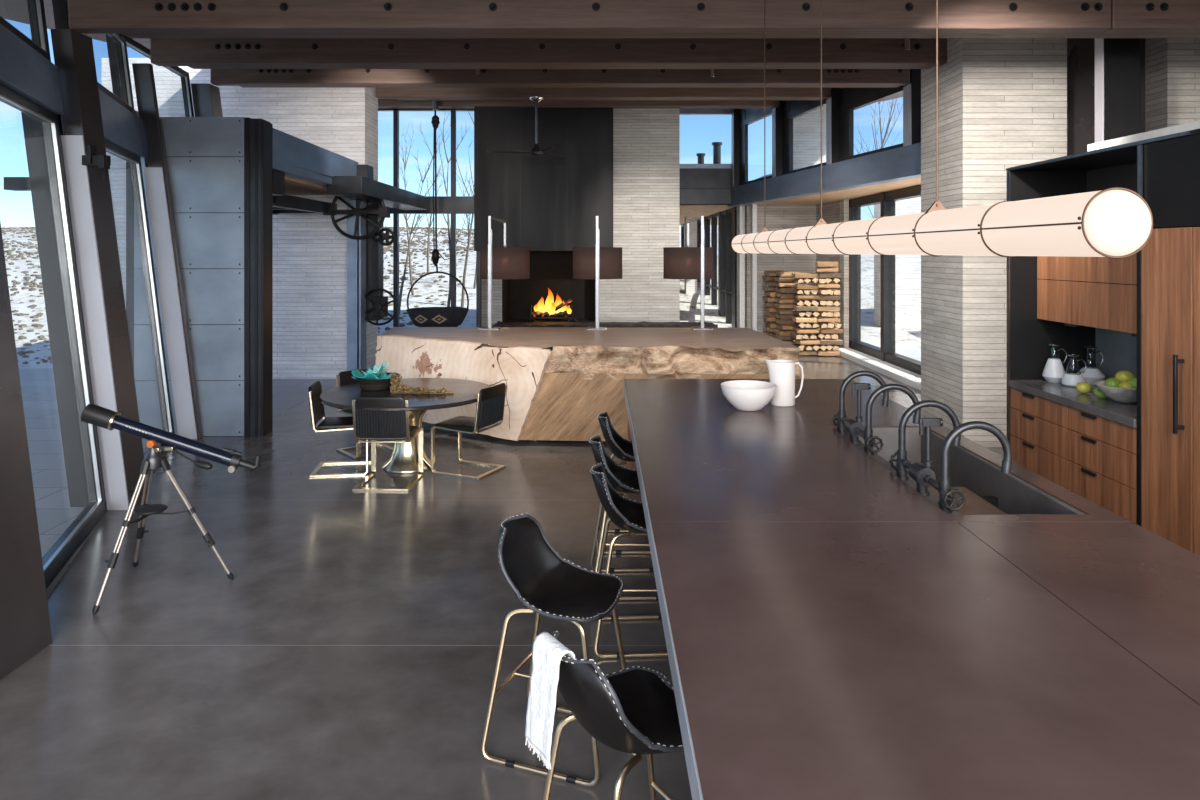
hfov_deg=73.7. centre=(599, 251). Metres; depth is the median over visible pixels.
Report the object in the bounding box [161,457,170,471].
socket
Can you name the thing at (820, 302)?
log
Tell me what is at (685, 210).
ceiling
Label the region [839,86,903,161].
window
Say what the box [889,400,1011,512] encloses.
bridge faucet
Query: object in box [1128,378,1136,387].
fruit
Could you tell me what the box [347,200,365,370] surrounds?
column
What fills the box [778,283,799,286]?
log
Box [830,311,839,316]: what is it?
log
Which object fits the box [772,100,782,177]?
post
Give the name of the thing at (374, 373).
flower
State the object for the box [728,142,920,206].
fascia
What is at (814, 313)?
log
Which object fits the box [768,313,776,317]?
log
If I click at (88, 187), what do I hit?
column
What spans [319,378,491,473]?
round table
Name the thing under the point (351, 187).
beam
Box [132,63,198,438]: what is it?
column
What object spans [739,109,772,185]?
window
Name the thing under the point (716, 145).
flue
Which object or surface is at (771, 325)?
log
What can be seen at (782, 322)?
log
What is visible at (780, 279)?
log
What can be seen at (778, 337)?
log
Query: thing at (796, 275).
log
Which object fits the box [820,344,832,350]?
log
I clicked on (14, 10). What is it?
ceiling
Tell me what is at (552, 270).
firebox
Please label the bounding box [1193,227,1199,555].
tall cabinet
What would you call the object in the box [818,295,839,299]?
log
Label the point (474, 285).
bare tree
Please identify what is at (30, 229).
sagebrush
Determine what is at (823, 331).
log
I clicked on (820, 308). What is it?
log
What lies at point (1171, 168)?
header panel
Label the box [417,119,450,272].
bare tree
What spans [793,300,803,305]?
log
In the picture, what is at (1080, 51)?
wall
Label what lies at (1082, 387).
mango
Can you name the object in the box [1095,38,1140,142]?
post
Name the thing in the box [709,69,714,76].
spotlight
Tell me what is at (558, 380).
wooden counter
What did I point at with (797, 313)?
log
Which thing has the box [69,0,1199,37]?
roof beam
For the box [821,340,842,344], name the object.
log
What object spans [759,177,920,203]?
ceiling
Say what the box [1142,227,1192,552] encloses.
tall cabinet
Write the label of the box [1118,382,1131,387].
fruit
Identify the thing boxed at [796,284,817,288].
log
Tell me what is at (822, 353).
log
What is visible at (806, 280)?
log
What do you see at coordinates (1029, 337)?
surround
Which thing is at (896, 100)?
bare tree
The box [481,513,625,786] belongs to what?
bar stool
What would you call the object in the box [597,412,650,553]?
bar stool
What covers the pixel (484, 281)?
wall
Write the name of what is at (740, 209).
post
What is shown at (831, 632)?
island countertop
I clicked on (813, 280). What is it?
log
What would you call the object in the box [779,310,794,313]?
log
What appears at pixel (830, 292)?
log
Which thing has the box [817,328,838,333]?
log
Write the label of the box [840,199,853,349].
wall pier
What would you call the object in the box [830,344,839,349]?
log
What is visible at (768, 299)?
log
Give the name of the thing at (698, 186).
lintel
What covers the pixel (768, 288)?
log
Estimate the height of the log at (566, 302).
0.296 m
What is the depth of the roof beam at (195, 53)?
8.98 m
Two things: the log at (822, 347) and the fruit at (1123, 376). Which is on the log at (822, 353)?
the log at (822, 347)
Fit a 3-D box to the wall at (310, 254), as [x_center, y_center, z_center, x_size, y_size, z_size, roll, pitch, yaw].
[-6.145,-0.525,13.800,4.410,5.450,0.800,0,0,0]
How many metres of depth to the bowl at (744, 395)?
5.94 m
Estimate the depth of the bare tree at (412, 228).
23.21 m
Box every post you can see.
[357,165,372,179]
[366,201,383,320]
[731,109,739,186]
[737,204,756,330]
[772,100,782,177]
[826,88,841,164]
[903,69,920,145]
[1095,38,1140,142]
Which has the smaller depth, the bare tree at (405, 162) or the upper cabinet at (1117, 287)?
the upper cabinet at (1117, 287)
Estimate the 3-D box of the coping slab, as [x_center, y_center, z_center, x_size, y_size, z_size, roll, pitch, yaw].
[4.335,-0.819,5.060,0.730,0.113,2.920,0,0,0]
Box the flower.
[351,361,391,379]
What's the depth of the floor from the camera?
4.37 m
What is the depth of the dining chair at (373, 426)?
7.03 m
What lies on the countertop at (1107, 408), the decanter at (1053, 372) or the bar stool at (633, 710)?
the decanter at (1053, 372)
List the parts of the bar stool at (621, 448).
sled leg, sled leg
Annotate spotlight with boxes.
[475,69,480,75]
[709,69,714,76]
[902,38,909,50]
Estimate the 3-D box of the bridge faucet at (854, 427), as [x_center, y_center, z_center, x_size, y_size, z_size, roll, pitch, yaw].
[1.774,1.017,5.150,0.364,0.428,0.708,0,0,0]
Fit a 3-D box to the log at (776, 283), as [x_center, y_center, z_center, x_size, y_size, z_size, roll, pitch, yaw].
[3.958,0.692,17.012,0.430,0.109,0.141,0,0,2]
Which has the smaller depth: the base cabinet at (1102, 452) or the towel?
the towel
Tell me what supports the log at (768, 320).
on the log at (771, 325)
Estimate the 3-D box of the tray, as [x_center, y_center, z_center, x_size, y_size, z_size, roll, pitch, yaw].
[-2.820,1.614,5.020,0.190,0.022,0.190,0,0,0]
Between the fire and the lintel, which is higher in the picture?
the lintel
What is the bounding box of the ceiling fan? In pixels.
[487,97,566,156]
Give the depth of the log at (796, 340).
16.22 m
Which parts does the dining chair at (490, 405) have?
frame, seat, frame, seat rail, backrest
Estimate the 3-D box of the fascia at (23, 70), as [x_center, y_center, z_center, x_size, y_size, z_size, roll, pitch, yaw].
[-3.772,-1.305,4.501,0.314,0.390,4.138,0,0,-20]
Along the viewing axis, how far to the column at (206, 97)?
9.05 m
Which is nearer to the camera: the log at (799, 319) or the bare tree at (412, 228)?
the log at (799, 319)
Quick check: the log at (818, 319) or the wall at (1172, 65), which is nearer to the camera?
the wall at (1172, 65)
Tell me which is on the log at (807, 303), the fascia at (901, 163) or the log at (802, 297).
the log at (802, 297)
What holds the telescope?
on the floor
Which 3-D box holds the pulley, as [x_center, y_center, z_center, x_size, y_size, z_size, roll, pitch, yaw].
[-3.617,-0.248,13.293,0.275,0.298,0.382,0,0,-44]
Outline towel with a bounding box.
[525,632,574,769]
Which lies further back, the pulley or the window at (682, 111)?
the window at (682, 111)
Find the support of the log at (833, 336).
on the log
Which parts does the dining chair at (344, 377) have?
frame, backrest, frame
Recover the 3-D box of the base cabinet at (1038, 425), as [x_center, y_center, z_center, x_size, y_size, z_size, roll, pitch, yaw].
[4.058,1.657,6.758,0.764,0.885,0.870,0,0,0]
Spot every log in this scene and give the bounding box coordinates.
[532,311,571,316]
[555,298,571,311]
[766,276,774,280]
[766,318,780,322]
[767,286,775,290]
[767,298,774,301]
[767,302,776,306]
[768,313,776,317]
[769,271,788,275]
[769,292,779,296]
[769,307,776,311]
[769,323,777,327]
[775,282,795,286]
[777,336,794,339]
[778,277,793,281]
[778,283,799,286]
[778,299,798,302]
[778,304,795,307]
[778,331,795,335]
[779,272,799,276]
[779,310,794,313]
[780,288,794,292]
[780,293,801,298]
[780,315,802,319]
[780,320,801,324]
[781,325,800,329]
[790,332,802,338]
[793,278,803,282]
[793,289,803,293]
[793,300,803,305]
[793,311,804,316]
[794,273,816,277]
[794,317,816,322]
[794,322,805,327]
[794,344,803,350]
[795,306,817,310]
[795,339,816,343]
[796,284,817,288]
[796,295,818,299]
[796,329,818,332]
[799,333,808,338]
[799,340,820,344]
[799,351,817,355]
[800,278,810,282]
[800,289,810,293]
[801,300,810,306]
[801,311,811,316]
[801,344,811,349]
[802,322,811,327]
[805,333,816,338]
[807,289,817,293]
[807,300,818,305]
[808,278,818,282]
[808,311,818,316]
[808,344,819,350]
[809,322,818,327]
[812,333,824,338]
[814,300,826,304]
[814,344,826,350]
[815,262,837,266]
[815,267,838,271]
[816,322,827,327]
[817,278,825,282]
[817,289,827,293]
[817,311,827,315]
[817,318,839,321]
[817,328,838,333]
[817,351,839,355]
[818,273,841,277]
[818,284,839,287]
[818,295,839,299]
[818,306,839,310]
[820,329,842,333]
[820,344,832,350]
[821,300,832,304]
[821,322,833,327]
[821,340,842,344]
[822,289,833,294]
[822,311,832,316]
[828,334,837,338]
[829,278,839,282]
[829,300,839,305]
[830,289,839,294]
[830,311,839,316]
[830,322,840,327]
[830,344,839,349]
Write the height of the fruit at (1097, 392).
0.090 m
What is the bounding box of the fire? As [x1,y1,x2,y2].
[534,289,570,313]
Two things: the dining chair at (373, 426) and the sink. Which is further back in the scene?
the dining chair at (373, 426)
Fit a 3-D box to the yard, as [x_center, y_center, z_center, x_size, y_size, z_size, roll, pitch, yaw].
[22.650,2.305,26.000,34.700,0.290,68.000,0,0,0]
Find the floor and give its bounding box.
[0,349,1003,799]
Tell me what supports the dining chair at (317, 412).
on the floor
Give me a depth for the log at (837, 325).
16.04 m
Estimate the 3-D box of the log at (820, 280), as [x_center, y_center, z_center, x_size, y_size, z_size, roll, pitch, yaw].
[4.452,0.582,16.230,0.159,0.102,0.430,0,1,-1]
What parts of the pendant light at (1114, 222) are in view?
suspension rod, suspension rod, rail, suspension rod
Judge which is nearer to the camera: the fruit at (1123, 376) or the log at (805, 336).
the fruit at (1123, 376)
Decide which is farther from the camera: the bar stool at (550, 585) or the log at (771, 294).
the log at (771, 294)
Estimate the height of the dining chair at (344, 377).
0.831 m
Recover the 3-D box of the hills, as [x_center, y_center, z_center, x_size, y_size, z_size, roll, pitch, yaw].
[37.500,-1.484,92.787,595.000,7.799,265.575,0,0,0]
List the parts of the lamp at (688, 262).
lamp shade, arm, plate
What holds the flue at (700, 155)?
on the roof
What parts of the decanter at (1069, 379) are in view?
handle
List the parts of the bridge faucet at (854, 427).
spout, spout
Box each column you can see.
[0,222,51,679]
[50,29,147,509]
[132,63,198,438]
[158,83,222,437]
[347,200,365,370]
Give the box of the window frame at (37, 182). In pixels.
[4,112,106,506]
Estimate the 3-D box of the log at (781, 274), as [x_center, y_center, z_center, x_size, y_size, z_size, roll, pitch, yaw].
[3.982,0.477,16.768,0.430,0.108,0.145,0,0,-1]
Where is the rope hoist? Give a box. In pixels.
[431,100,449,272]
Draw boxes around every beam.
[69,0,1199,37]
[151,38,946,68]
[210,69,909,87]
[273,170,336,214]
[327,176,429,209]
[376,88,830,99]
[378,99,778,108]
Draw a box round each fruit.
[1093,387,1106,397]
[1105,378,1120,387]
[1114,371,1134,381]
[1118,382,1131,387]
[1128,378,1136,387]
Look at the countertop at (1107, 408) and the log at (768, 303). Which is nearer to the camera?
the countertop at (1107, 408)
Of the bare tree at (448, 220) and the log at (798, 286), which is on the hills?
the bare tree at (448, 220)
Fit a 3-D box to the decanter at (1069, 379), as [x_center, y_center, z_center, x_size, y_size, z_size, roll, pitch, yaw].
[4.071,1.015,6.880,0.178,0.268,0.176,0,0,0]
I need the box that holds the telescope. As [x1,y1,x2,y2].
[81,403,260,614]
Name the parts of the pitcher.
handle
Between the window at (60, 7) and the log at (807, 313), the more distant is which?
the log at (807, 313)
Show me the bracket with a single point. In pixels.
(91, 159)
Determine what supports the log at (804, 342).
on the log at (806, 347)
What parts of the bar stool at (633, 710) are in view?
sled leg, sled leg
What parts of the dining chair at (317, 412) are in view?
backrest, seat, frame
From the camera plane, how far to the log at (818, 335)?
16.11 m
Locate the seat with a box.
[406,271,468,326]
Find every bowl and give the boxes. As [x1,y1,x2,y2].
[351,372,399,390]
[721,380,776,410]
[1095,380,1136,403]
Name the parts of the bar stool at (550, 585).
sled leg, sled leg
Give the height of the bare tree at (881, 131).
9.046 m
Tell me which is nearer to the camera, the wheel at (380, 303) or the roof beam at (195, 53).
the roof beam at (195, 53)
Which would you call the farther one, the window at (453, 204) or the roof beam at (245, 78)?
the window at (453, 204)
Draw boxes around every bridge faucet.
[832,370,920,454]
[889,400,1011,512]
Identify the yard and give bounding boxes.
[861,348,920,374]
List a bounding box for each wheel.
[323,196,389,239]
[365,288,397,325]
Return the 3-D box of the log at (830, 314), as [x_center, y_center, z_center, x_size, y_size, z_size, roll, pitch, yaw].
[4.620,1.255,16.261,0.155,0.105,0.430,0,-1,4]
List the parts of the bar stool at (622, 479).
sled leg, sled leg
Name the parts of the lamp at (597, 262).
plate, lamp shade, arm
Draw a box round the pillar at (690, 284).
[685,217,696,293]
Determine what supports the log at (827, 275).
on the log
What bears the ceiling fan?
hanging from the roof beam at (381, 93)
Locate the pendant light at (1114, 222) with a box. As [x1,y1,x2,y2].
[731,0,1152,258]
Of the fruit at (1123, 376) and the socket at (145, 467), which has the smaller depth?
the socket at (145, 467)
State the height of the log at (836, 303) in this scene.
0.103 m
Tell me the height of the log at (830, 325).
0.100 m
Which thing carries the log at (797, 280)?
on the log
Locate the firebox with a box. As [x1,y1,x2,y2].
[502,251,594,322]
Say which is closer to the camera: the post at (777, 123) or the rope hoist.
the rope hoist
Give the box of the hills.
[1,228,920,367]
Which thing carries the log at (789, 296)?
on the log at (779, 300)
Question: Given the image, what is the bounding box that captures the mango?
[1075,382,1091,393]
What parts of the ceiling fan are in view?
blade, motor, down rod, blade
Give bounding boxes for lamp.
[478,216,529,329]
[573,216,621,329]
[663,216,712,329]
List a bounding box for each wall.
[101,58,377,378]
[126,117,272,436]
[482,279,486,326]
[487,109,679,326]
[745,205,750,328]
[757,201,839,347]
[793,106,825,169]
[874,197,920,327]
[1067,38,1144,155]
[1145,38,1199,131]
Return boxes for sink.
[843,427,1085,514]
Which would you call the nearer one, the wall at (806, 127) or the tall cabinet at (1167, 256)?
the tall cabinet at (1167, 256)
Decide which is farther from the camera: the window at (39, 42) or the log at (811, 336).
the log at (811, 336)
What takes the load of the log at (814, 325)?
on the log
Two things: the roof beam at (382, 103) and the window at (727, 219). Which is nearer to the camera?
the roof beam at (382, 103)
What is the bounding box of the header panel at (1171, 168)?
[1143,134,1199,227]
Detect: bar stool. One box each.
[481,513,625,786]
[543,631,683,799]
[589,435,658,599]
[590,463,667,657]
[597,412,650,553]
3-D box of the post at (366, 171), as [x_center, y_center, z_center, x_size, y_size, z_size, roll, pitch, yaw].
[-3.915,-1.160,13.175,0.270,0.520,0.350,0,0,0]
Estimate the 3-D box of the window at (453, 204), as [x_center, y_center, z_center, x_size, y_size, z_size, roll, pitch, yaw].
[-4.075,-0.450,16.490,3.250,5.100,0.180,0,0,0]
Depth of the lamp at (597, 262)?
11.71 m
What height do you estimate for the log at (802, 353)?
0.101 m
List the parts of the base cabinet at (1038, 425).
handle, handle, handle, drawer, drawer, drawer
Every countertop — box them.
[623,379,1199,799]
[1008,380,1136,427]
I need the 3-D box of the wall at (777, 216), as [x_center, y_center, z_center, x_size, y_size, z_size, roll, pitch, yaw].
[4.490,0.500,17.950,1.820,3.200,1.900,0,0,0]
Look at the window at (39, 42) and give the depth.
6.40 m
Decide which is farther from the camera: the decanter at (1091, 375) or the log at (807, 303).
the log at (807, 303)
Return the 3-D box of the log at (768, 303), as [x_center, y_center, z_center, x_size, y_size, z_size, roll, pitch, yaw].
[3.850,1.139,17.307,0.430,0.098,0.143,0,0,-3]
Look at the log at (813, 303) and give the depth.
16.06 m
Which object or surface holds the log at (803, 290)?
on the log at (802, 297)
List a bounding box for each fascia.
[0,23,63,114]
[98,89,144,156]
[273,128,357,185]
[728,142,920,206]
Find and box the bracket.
[82,145,110,168]
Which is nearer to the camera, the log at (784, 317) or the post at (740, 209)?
the log at (784, 317)
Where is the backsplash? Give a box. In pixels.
[1096,328,1136,380]
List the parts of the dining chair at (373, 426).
frame, backrest, seat rail, seat, frame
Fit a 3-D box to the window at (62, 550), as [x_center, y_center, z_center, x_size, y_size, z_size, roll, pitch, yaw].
[-3.846,0.495,5.388,0.472,3.210,2.450,0,0,-20]
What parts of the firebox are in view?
fire grate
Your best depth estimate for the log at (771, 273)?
17.30 m
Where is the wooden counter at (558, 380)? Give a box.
[375,327,799,440]
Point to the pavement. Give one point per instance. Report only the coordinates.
(55, 514)
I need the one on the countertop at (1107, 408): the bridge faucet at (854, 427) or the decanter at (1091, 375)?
the decanter at (1091, 375)
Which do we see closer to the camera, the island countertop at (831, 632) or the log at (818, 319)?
the island countertop at (831, 632)
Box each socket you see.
[140,459,149,474]
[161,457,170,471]
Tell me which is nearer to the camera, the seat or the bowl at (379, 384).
the bowl at (379, 384)
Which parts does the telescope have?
spreader arm, leg, clutch knob, mount plate, spreader arm, pan handle, focus knob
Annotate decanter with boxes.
[1042,344,1066,382]
[1062,354,1086,386]
[1077,346,1104,384]
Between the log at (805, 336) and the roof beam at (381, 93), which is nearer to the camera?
the roof beam at (381, 93)
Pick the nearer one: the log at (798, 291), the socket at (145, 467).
the socket at (145, 467)
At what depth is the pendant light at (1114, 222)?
2.53 m
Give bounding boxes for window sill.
[836,348,920,389]
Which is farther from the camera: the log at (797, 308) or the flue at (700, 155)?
the flue at (700, 155)
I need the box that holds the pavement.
[19,368,335,597]
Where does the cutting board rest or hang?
on the sink
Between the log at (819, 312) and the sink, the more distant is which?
the log at (819, 312)
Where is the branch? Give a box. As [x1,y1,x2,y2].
[390,372,453,393]
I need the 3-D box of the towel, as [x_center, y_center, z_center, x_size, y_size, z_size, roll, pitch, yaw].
[-0.128,1.318,2.379,0.147,0.325,0.157,0,0,-33]
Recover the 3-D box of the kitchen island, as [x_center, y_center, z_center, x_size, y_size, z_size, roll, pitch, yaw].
[1.278,1.700,4.190,2.045,0.800,6.380,0,0,0]
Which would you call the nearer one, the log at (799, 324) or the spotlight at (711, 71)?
the spotlight at (711, 71)
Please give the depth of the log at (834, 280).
16.04 m
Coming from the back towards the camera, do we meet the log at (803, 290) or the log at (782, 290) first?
the log at (782, 290)
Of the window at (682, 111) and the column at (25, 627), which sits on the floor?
the column at (25, 627)
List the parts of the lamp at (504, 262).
plate, arm, lamp shade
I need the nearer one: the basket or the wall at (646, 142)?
the basket
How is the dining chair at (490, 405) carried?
on the floor
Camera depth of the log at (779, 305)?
16.70 m
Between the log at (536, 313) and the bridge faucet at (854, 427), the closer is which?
the bridge faucet at (854, 427)
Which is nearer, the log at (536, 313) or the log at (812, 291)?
the log at (812, 291)
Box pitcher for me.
[765,360,803,406]
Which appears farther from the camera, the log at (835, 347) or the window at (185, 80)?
the log at (835, 347)
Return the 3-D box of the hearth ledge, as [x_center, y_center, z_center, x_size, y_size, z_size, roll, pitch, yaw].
[0.000,1.752,16.047,4.600,0.696,0.905,0,0,0]
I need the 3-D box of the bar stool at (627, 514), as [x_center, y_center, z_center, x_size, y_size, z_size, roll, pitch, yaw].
[0.214,1.636,4.360,0.538,0.928,0.470,0,0,-3]
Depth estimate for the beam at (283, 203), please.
11.60 m
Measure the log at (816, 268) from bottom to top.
0.087 m
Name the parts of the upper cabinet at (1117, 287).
door, door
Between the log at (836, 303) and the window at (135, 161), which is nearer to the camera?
the window at (135, 161)
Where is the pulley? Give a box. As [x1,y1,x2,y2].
[373,228,394,245]
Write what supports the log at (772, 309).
on the log at (771, 315)
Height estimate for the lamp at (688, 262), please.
1.470 m
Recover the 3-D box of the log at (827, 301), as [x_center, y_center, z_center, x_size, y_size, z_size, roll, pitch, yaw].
[4.607,1.031,16.283,0.138,0.100,0.430,0,-1,-1]
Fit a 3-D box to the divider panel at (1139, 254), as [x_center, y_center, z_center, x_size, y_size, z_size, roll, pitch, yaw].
[4.093,0.685,5.477,0.814,2.830,0.040,0,0,0]
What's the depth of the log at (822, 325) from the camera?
16.04 m
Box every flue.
[696,153,704,163]
[712,142,721,163]
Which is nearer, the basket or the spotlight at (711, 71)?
the spotlight at (711, 71)
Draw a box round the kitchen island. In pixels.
[628,421,636,469]
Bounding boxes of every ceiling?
[0,0,902,101]
[285,176,329,194]
[680,205,732,224]
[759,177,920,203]
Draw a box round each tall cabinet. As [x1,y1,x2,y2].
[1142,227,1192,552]
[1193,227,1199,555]
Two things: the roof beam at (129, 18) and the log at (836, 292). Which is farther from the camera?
the log at (836, 292)
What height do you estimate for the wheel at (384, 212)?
0.896 m
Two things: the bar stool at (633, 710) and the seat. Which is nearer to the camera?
the bar stool at (633, 710)
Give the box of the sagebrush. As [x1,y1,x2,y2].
[1,226,473,363]
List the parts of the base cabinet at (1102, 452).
handle, handle, handle, drawer, drawer, drawer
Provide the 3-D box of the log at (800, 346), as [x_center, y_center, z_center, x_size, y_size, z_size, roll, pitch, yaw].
[4.032,1.923,16.223,0.140,0.109,0.431,0,0,3]
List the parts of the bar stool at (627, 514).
sled leg, sled leg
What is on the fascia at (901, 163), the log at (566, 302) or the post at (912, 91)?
the post at (912, 91)
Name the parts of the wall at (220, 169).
steel panel, steel panel, steel panel, steel panel, steel panel, steel panel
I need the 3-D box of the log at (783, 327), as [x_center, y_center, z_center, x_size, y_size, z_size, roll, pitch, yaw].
[4.025,1.582,16.762,0.430,0.092,0.139,0,0,1]
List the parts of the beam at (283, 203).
rail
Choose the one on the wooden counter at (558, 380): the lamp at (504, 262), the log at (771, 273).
the lamp at (504, 262)
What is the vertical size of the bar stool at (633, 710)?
0.928 m
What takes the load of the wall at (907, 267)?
on the yard
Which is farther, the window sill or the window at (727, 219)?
the window at (727, 219)
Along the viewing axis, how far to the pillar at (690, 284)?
26.00 m
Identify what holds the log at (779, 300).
on the log at (779, 305)
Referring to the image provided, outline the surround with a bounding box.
[1006,129,1199,442]
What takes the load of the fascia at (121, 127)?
attached to the window at (135, 161)
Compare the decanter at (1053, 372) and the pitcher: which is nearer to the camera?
the pitcher
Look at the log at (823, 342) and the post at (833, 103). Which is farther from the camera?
the log at (823, 342)
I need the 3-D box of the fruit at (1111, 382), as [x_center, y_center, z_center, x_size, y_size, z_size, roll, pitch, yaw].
[3.967,1.024,6.182,0.112,0.103,0.126,0,0,39]
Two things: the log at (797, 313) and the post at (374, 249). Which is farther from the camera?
the log at (797, 313)
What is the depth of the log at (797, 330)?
16.04 m
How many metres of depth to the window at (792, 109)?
16.02 m
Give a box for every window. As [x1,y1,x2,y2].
[0,0,50,60]
[0,84,106,588]
[52,0,134,113]
[105,140,174,457]
[106,34,193,116]
[378,109,481,326]
[680,109,731,167]
[681,207,736,327]
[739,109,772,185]
[782,99,826,174]
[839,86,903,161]
[849,185,920,374]
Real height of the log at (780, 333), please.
0.108 m
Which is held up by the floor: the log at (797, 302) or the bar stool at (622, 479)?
the bar stool at (622, 479)
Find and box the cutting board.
[927,487,1005,514]
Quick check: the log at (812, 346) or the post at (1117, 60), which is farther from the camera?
the log at (812, 346)
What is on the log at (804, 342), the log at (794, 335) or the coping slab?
the log at (794, 335)
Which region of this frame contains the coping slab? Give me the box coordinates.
[1087,120,1199,151]
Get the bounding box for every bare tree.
[399,122,427,295]
[399,136,445,314]
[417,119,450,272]
[430,111,469,306]
[456,111,473,306]
[462,138,475,288]
[854,100,902,217]
[860,98,897,152]
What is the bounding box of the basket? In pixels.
[406,307,468,326]
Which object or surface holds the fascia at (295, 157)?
attached to the wall at (220, 169)
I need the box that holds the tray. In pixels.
[133,504,167,514]
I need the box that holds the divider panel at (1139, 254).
[1137,228,1159,526]
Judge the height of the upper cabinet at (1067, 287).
0.763 m
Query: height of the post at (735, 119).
1.984 m
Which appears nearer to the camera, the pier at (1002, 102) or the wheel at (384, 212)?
the pier at (1002, 102)
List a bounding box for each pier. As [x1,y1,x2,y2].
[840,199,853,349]
[921,38,1066,446]
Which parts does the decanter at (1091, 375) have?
handle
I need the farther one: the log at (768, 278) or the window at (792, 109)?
the log at (768, 278)
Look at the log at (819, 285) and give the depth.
16.02 m
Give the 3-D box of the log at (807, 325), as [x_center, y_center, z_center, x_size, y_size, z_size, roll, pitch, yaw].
[4.189,1.475,16.254,0.138,0.087,0.430,0,1,3]
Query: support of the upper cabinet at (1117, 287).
attached to the surround
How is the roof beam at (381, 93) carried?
attached to the ceiling at (14, 10)
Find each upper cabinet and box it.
[1037,256,1099,327]
[1098,253,1136,336]
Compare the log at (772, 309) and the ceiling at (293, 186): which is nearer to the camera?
the ceiling at (293, 186)
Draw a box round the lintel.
[680,168,731,204]
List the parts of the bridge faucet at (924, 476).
spout, spout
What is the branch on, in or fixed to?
on the round table
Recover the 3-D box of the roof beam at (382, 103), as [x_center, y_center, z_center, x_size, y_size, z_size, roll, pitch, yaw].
[-0.900,-3.156,16.230,9.000,0.460,0.360,0,0,0]
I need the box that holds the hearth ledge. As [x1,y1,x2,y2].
[493,321,717,327]
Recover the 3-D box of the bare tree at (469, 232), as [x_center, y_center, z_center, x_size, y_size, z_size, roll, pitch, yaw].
[-3.688,-1.761,23.932,1.694,7.009,1.395,0,0,-24]
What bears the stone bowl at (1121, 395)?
on the countertop at (1107, 408)
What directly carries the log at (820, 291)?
on the log at (821, 297)
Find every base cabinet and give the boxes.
[1010,388,1067,488]
[1068,406,1136,523]
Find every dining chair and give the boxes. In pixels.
[308,381,370,476]
[336,369,393,459]
[352,397,423,490]
[431,383,506,479]
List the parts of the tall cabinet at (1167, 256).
handle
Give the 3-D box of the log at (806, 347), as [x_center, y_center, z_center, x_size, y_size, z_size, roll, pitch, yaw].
[4.173,1.923,16.201,0.139,0.092,0.430,0,0,-3]
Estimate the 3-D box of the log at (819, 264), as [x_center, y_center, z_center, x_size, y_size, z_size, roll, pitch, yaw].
[4.564,0.247,16.097,0.430,0.105,0.155,0,0,-5]
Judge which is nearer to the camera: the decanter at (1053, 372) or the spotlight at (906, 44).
the decanter at (1053, 372)
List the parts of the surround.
panel, plate, plate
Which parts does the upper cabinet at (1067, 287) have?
door, door, handle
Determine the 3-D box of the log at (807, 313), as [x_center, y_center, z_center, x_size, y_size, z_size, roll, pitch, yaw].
[4.173,1.256,16.268,0.157,0.108,0.430,0,0,-3]
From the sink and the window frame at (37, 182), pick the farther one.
the window frame at (37, 182)

